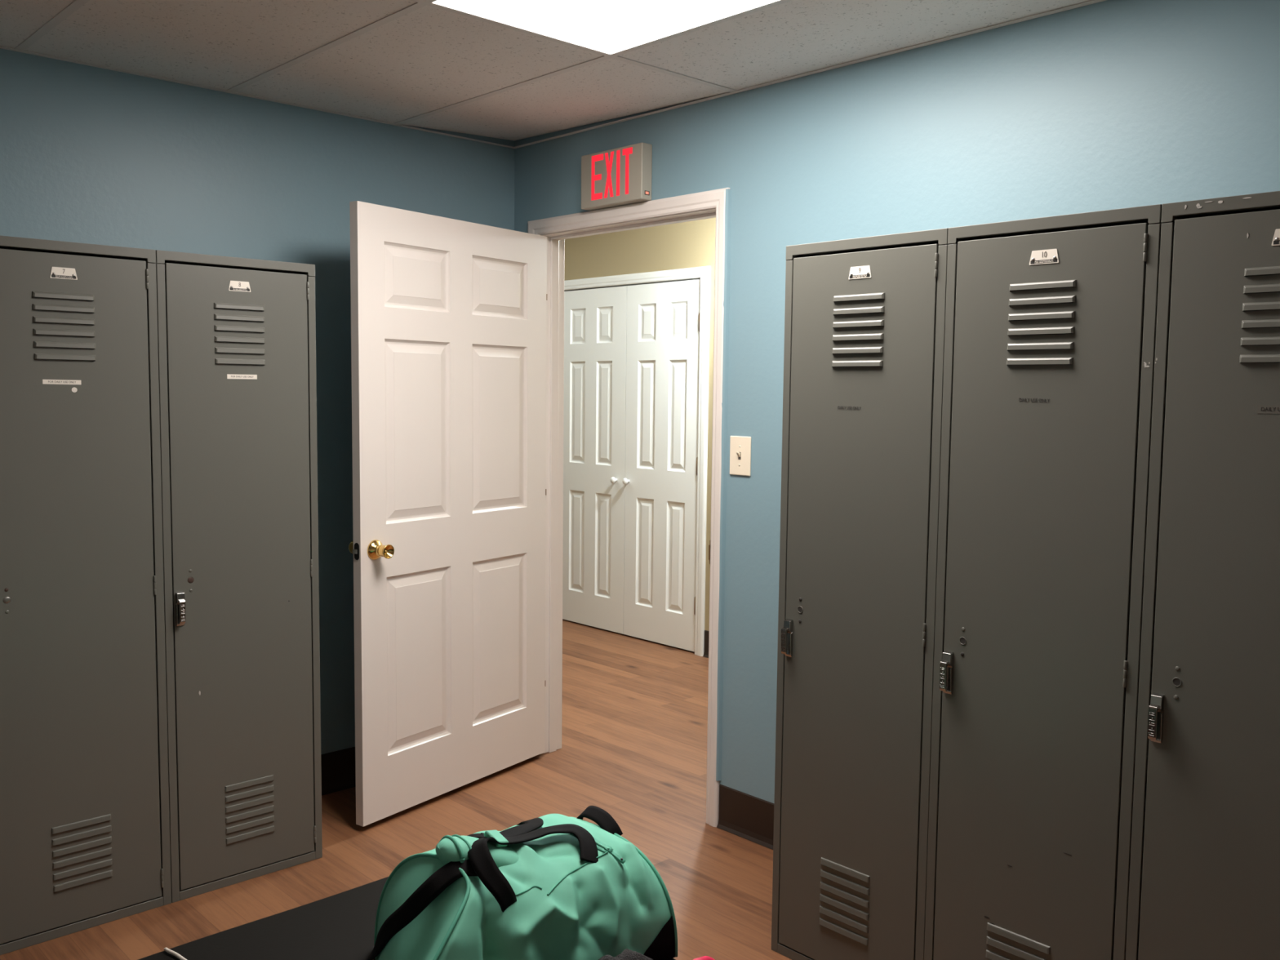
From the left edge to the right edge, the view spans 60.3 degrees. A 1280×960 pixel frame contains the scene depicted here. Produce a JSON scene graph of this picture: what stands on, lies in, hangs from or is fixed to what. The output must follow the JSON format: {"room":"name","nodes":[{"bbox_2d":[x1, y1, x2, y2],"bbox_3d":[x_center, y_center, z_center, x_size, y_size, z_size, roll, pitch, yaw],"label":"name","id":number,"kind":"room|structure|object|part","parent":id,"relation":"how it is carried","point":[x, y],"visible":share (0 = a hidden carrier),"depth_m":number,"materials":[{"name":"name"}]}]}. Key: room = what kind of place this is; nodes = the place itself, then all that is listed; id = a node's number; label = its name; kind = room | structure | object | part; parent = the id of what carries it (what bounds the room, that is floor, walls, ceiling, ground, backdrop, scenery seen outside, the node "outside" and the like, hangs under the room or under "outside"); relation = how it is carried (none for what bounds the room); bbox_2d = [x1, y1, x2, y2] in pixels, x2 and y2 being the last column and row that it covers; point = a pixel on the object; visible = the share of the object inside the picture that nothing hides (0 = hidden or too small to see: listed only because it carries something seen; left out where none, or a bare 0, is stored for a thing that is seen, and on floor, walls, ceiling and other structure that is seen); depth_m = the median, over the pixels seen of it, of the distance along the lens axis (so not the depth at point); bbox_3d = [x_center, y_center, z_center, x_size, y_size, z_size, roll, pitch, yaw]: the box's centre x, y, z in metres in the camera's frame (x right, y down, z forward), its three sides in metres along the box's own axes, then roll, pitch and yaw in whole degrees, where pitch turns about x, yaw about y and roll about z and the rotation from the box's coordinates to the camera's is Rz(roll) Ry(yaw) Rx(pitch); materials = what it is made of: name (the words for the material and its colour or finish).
{"room":"locker room","nodes":[
{"label":"locker room","id":0,"kind":"room"},
{"bbox_2d":[0,48,514,754],"bbox_3d":[-2.114,-0.157,2.995,4.320,2.700,0.100,-4,6,-43],"label":"wall","id":1,"kind":"structure","parent":0,"point":[89,154],"depth_m":3.65,"materials":[{"name":"blue paint"}]},
{"bbox_2d":[320,746,355,795],"bbox_3d":[-2.058,1.117,3.087,4.206,0.147,0.014,-4,6,-43],"label":"baseboard","id":2,"kind":"structure","parent":1,"relation":"attached to","point":[338,767],"depth_m":4.00,"materials":[{"name":"black plastic"}]},
{"bbox_2d":[0,618,791,959],"bbox_3d":[-0.823,1.187,3.614,6.920,0.050,8.950,-4,6,-43],"label":"floor","id":3,"kind":"structure","parent":0,"point":[634,710],"depth_m":3.75,"materials":[{"name":"brown wood"}]},
{"bbox_2d":[0,235,171,955],"bbox_3d":[-1.639,0.284,3.054,0.459,1.822,0.514,-4,6,-43],"label":"locker","id":4,"kind":"object","parent":3,"relation":"on","point":[85,819],"visible":1,"depth_m":2.89,"materials":[{"name":"grey metal"}]},
{"bbox_3d":[-1.472,-0.528,2.816,0.064,0.028,0.003,-4,6,-43],"label":"number plate","id":5,"kind":"part","parent":4,"relation":"part of","materials":[{"name":"beige"}]},
{"bbox_2d":[31,291,96,360],"bbox_3d":[-1.474,-0.393,2.825,0.147,0.170,0.007,-4,6,-43],"label":"vent","id":6,"kind":"object","parent":4,"relation":"attached to","point":[64,323],"depth_m":2.82,"materials":[{"name":"grey metal"}]},
{"bbox_3d":[-1.496,0.296,2.901,0.415,1.815,0.002,-4,6,-43],"label":"panel","id":7,"kind":"part","parent":4,"relation":"part of","materials":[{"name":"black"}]},
{"bbox_2d":[51,813,112,892],"bbox_3d":[-1.486,0.993,2.942,0.148,0.173,0.006,-4,6,-43],"label":"vent","id":8,"kind":"object","parent":4,"relation":"attached to","point":[82,844],"depth_m":2.94,"materials":[{"name":"grey metal"}]},
{"bbox_2d":[155,249,322,902],"bbox_3d":[-1.304,0.262,3.368,0.460,1.822,0.514,-4,6,-43],"label":"locker","id":9,"kind":"object","parent":3,"relation":"on","point":[237,336],"visible":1,"depth_m":3.19,"materials":[{"name":"grey metal"}]},
{"bbox_3d":[-1.280,0.360,3.072,0.023,0.096,0.014,-4,6,-43],"label":"handle","id":10,"kind":"part","parent":9,"relation":"part of","materials":[{"name":"silver metal"}]},
{"bbox_3d":[-1.272,0.366,3.063,0.016,0.068,0.014,-4,6,-43],"label":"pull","id":11,"kind":"part","parent":9,"relation":"part of","materials":[{"name":"silver metal"}]},
{"bbox_3d":[-1.160,0.275,3.216,0.415,1.815,0.002,-4,6,-43],"label":"panel","id":12,"kind":"part","parent":9,"relation":"part of","materials":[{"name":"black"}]},
{"bbox_2d":[213,302,265,364],"bbox_3d":[-1.138,-0.415,3.140,0.147,0.170,0.007,-4,6,-43],"label":"vent","id":13,"kind":"object","parent":9,"relation":"attached to","point":[239,328],"depth_m":3.14,"materials":[{"name":"grey metal"}]},
{"bbox_3d":[-1.136,-0.550,3.131,0.064,0.028,0.003,-4,6,-43],"label":"number plate","id":14,"kind":"part","parent":9,"relation":"part of","materials":[{"name":"beige"}]},
{"bbox_2d":[224,774,274,844],"bbox_3d":[-1.151,0.972,3.256,0.148,0.173,0.006,-4,6,-43],"label":"vent","id":15,"kind":"object","parent":9,"relation":"attached to","point":[249,799],"depth_m":3.25,"materials":[{"name":"grey metal"}]},
{"bbox_2d":[137,876,675,959],"bbox_3d":[-0.726,1.101,1.591,1.702,0.450,0.786,-4,6,-43],"label":"bench","id":16,"kind":"object","parent":3,"relation":"on","point":[340,926],"visible":0.29,"depth_m":2.04,"materials":[{"name":"black plastic"}]},
{"bbox_2d":[164,947,186,959],"bbox_3d":[-0.789,0.849,1.859,0.117,0.006,0.241,0,5,-2],"label":"cord","id":17,"kind":"object","parent":16,"relation":"on","point":[167,950],"visible":1,"depth_m":1.95,"materials":[{"name":"beige plastic"}]},
{"bbox_2d":[366,805,677,959],"bbox_3d":[-0.285,0.718,1.891,0.644,0.276,0.403,-4,6,-43],"label":"duffel bag","id":18,"kind":"object","parent":16,"relation":"on","point":[550,886],"visible":0.99,"depth_m":1.84,"materials":[{"name":"teal fabric"}]},
{"bbox_3d":[-0.356,0.744,1.775,0.154,0.238,0.453,0,5,-11],"label":"panel","id":19,"kind":"part","parent":18,"relation":"part of","materials":[{"name":"teal fabric"}]},
{"bbox_3d":[-0.244,0.634,1.968,0.091,0.073,0.254,3,5,25],"label":"handle","id":20,"kind":"part","parent":18,"relation":"part of","materials":[{"name":"black fabric"}]},
{"bbox_3d":[-0.185,0.633,1.879,0.114,0.103,0.284,4,6,40],"label":"handle","id":21,"kind":"part","parent":18,"relation":"part of","materials":[{"name":"black fabric"}]},
{"bbox_3d":[-0.045,0.664,1.955,0.040,0.025,0.012,3,5,25],"label":"zipper pull","id":22,"kind":"part","parent":18,"relation":"part of","materials":[{"name":"teal fabric"}]},
{"bbox_2d":[598,948,653,959],"bbox_3d":[-0.043,0.813,1.764,0.242,0.108,0.132,-4,6,-43],"label":"garment","id":23,"kind":"object","parent":16,"relation":"on","point":[627,954],"visible":1,"depth_m":1.79,"materials":[{"name":"fabric"}]},
{"bbox_2d":[693,955,715,959],"bbox_3d":[0.101,0.835,1.868,0.085,0.054,0.046,-4,6,-43],"label":"cloth","id":24,"kind":"object","parent":16,"relation":"on","point":[704,957],"visible":1,"depth_m":1.87,"materials":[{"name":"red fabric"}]},
{"bbox_2d":[771,227,948,959],"bbox_3d":[0.677,0.329,2.814,0.514,1.822,0.454,-4,6,-43],"label":"locker","id":25,"kind":"object","parent":3,"relation":"on","point":[864,317],"visible":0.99,"depth_m":2.64,"materials":[{"name":"grey metal"}]},
{"bbox_3d":[0.365,0.406,2.787,0.014,0.068,0.016,-4,6,-43],"label":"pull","id":26,"kind":"part","parent":25,"relation":"part of","materials":[{"name":"silver metal"}]},
{"bbox_3d":[0.375,0.401,2.794,0.014,0.096,0.022,-4,6,-43],"label":"handle","id":27,"kind":"part","parent":25,"relation":"part of","materials":[{"name":"silver metal"}]},
{"bbox_2d":[818,857,870,945],"bbox_3d":[0.501,1.034,2.711,0.006,0.173,0.146,-4,6,-43],"label":"vent","id":28,"kind":"object","parent":25,"relation":"attached to","point":[844,885],"depth_m":2.71,"materials":[{"name":"grey metal"}]},
{"bbox_2d":[831,292,884,366],"bbox_3d":[0.512,-0.353,2.601,0.007,0.170,0.146,-4,6,-43],"label":"vent","id":29,"kind":"object","parent":25,"relation":"attached to","point":[858,318],"depth_m":2.60,"materials":[{"name":"grey metal"}]},
{"bbox_3d":[0.516,-0.488,2.589,0.003,0.028,0.064,-4,6,-43],"label":"number plate","id":30,"kind":"part","parent":25,"relation":"part of","materials":[{"name":"beige"}]},
{"bbox_3d":[0.524,0.338,2.671,0.002,1.815,0.410,-4,6,-43],"label":"panel","id":31,"kind":"part","parent":25,"relation":"part of","materials":[{"name":"black metal"}]},
{"bbox_2d":[924,204,1162,959],"bbox_3d":[0.989,0.359,2.484,0.514,1.822,0.454,-4,6,-43],"label":"locker","id":32,"kind":"object","parent":3,"relation":"on","point":[1051,322],"visible":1,"depth_m":2.30,"materials":[{"name":"grey metal"}]},
{"bbox_3d":[0.677,0.437,2.457,0.014,0.068,0.016,-4,6,-43],"label":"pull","id":33,"kind":"part","parent":32,"relation":"part of","materials":[{"name":"silver metal"}]},
{"bbox_3d":[0.686,0.431,2.464,0.014,0.096,0.022,-4,6,-43],"label":"handle","id":34,"kind":"part","parent":32,"relation":"part of","materials":[{"name":"silver metal"}]},
{"bbox_2d":[986,922,1050,959],"bbox_3d":[0.812,1.065,2.381,0.006,0.173,0.146,-4,6,-43],"label":"vent","id":35,"kind":"object","parent":32,"relation":"attached to","point":[1004,940],"depth_m":2.38,"materials":[{"name":"grey metal"}]},
{"bbox_2d":[1006,279,1076,364],"bbox_3d":[0.824,-0.323,2.271,0.007,0.170,0.146,-4,6,-43],"label":"vent","id":36,"kind":"object","parent":32,"relation":"attached to","point":[1042,313],"depth_m":2.27,"materials":[{"name":"grey metal"}]},
{"bbox_3d":[0.828,-0.457,2.259,0.003,0.028,0.064,-4,6,-43],"label":"number plate","id":37,"kind":"part","parent":32,"relation":"part of","materials":[{"name":"beige"}]},
{"bbox_3d":[0.836,0.368,2.341,0.002,1.815,0.410,-4,6,-43],"label":"panel","id":38,"kind":"part","parent":32,"relation":"part of","materials":[{"name":"black metal"}]},
{"bbox_2d":[1125,191,1279,959],"bbox_3d":[1.302,0.390,2.154,0.514,1.822,0.454,-4,6,-43],"label":"locker","id":39,"kind":"object","parent":3,"relation":"on","point":[1204,883],"visible":1,"depth_m":2.06,"materials":[{"name":"grey metal"}]},
{"bbox_3d":[1.140,0.418,2.004,0.020,1.786,0.454,-4,6,-43],"label":"frame","id":40,"kind":"part","parent":39,"relation":"part of","materials":[{"name":"grey metal"}]},
{"bbox_3d":[0.989,0.467,2.126,0.014,0.068,0.016,-4,6,-43],"label":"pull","id":41,"kind":"part","parent":39,"relation":"part of","materials":[{"name":"silver metal"}]},
{"bbox_3d":[0.999,0.462,2.133,0.014,0.096,0.022,-4,6,-43],"label":"handle","id":42,"kind":"part","parent":39,"relation":"part of","materials":[{"name":"silver metal"}]},
{"bbox_3d":[1.149,0.398,2.010,0.002,1.815,0.410,-4,6,-43],"label":"panel","id":43,"kind":"part","parent":39,"relation":"part of","materials":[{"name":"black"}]},
{"bbox_2d":[1239,266,1279,363],"bbox_3d":[1.136,-0.292,1.940,0.007,0.170,0.146,-4,6,-43],"label":"vent","id":44,"kind":"object","parent":39,"relation":"attached to","point":[1259,286],"depth_m":1.97,"materials":[{"name":"grey metal"}]},
{"bbox_3d":[1.140,-0.427,1.929,0.003,0.028,0.064,-4,6,-43],"label":"number plate","id":45,"kind":"part","parent":39,"relation":"part of","materials":[{"name":"beige"}]},
{"bbox_2d":[0,0,1106,148],"bbox_3d":[-0.370,-1.066,1.147,4.220,0.044,4.850,-4,6,-43],"label":"ceiling","id":46,"kind":"structure","parent":0,"point":[426,64],"depth_m":3.10,"materials":[{"name":"tile"}]},
{"bbox_2d":[433,0,777,53],"bbox_3d":[0.113,-1.195,2.475,0.604,0.094,1.212,-4,6,-43],"label":"ceiling light","id":47,"kind":"object","parent":46,"relation":"attached to","point":[607,26],"visible":1,"depth_m":2.79,"materials":[{"name":"white paint"}]},
{"bbox_2d":[564,217,715,631],"bbox_3d":[0.221,-0.393,6.212,0.100,2.700,6.400,-4,6,-43],"label":"wall","id":48,"kind":"structure","parent":0,"point":[689,244],"depth_m":6.19,"materials":[{"name":"beige paint"}]},
{"bbox_2d":[562,285,626,634],"bbox_3d":[-0.300,-0.125,6.711,0.074,2.054,0.611,-4,6,-43],"label":"door","id":49,"kind":"structure","parent":48,"relation":"in","point":[595,320],"depth_m":6.69,"materials":[{"name":"white paint"}]},
{"bbox_3d":[-0.154,0.000,6.540,0.040,0.039,0.039,-4,6,-43],"label":"knob","id":50,"kind":"part","parent":49,"relation":"part of","materials":[{"name":"white paint"}]},
{"bbox_2d":[564,266,710,656],"bbox_3d":[-0.061,-0.134,6.518,0.116,2.129,1.337,-4,6,-43],"label":"door frame","id":51,"kind":"structure","parent":48,"relation":"attached to","point":[703,273],"depth_m":6.04,"materials":[{"name":"white paint"}]},
{"bbox_2d":[622,279,700,651],"bbox_3d":[0.117,-0.085,6.270,0.074,2.054,0.599,-4,6,-43],"label":"door","id":52,"kind":"structure","parent":48,"relation":"in","point":[663,335],"depth_m":6.27,"materials":[{"name":"white paint"}]},
{"bbox_3d":[-0.081,0.007,6.462,0.040,0.039,0.039,-4,6,-43],"label":"knob","id":53,"kind":"part","parent":52,"relation":"part of","materials":[{"name":"white paint"}]},
{"bbox_2d":[702,630,709,657],"bbox_3d":[0.165,0.882,6.276,0.014,0.147,6.400,-4,6,-43],"label":"baseboard","id":54,"kind":"structure","parent":48,"relation":"attached to","point":[706,632],"depth_m":6.07,"materials":[{"name":"black plastic"}]},
{"bbox_2d":[514,0,1279,803],"bbox_3d":[1.176,-0.096,2.696,0.058,2.700,5.050,-4,6,-43],"label":"wall","id":55,"kind":"structure","parent":0,"point":[1108,104],"depth_m":3.05,"materials":[{"name":"blue paint"}]},
{"bbox_2d":[348,200,546,826],"bbox_3d":[-0.647,0.103,3.929,0.168,2.020,0.954,4,6,34],"label":"door","id":56,"kind":"structure","parent":55,"relation":"in","point":[449,316],"depth_m":3.85,"materials":[{"name":"white paint"}]},
{"bbox_3d":[-0.913,0.230,3.555,0.023,0.056,0.002,4,6,34],"label":"latch plate","id":57,"kind":"part","parent":56,"relation":"part of","materials":[{"name":"black"}]},
{"bbox_3d":[-0.852,0.229,3.587,0.029,0.066,0.066,4,6,34],"label":"knob","id":58,"kind":"part","parent":56,"relation":"part of","materials":[{"name":"gold metal"}]},
{"bbox_2d":[581,142,652,210],"bbox_3d":[-0.086,-1.067,3.893,0.051,0.190,0.324,-4,6,-43],"label":"exit sign","id":59,"kind":"object","parent":55,"relation":"attached to","point":[622,175],"visible":1,"depth_m":3.85,"materials":[{"name":"beige plastic"}]},
{"bbox_2d":[527,187,731,826],"bbox_3d":[-0.043,0.077,4.038,0.133,2.111,1.056,-4,6,-43],"label":"door frame","id":60,"kind":"structure","parent":55,"relation":"attached to","point":[720,199],"depth_m":3.85,"materials":[{"name":"white paint"}]},
{"bbox_3d":[0.246,0.240,3.684,0.042,0.080,0.005,-4,6,-43],"label":"strike plate","id":61,"kind":"part","parent":60,"relation":"part of","materials":[{"name":"gold metal"}]},
{"bbox_2d":[729,435,751,475],"bbox_3d":[0.319,-0.078,3.553,0.020,0.126,0.088,-4,6,-43],"label":"light switch","id":62,"kind":"object","parent":55,"relation":"attached to","point":[740,446],"visible":1,"depth_m":3.55,"materials":[{"name":"beige plastic"}]},
{"bbox_2d":[716,784,773,849],"bbox_3d":[1.136,1.178,2.775,0.014,0.147,4.850,-4,6,-43],"label":"baseboard","id":63,"kind":"structure","parent":55,"relation":"attached to","point":[743,815],"depth_m":3.61,"materials":[{"name":"black plastic"}]}
]}

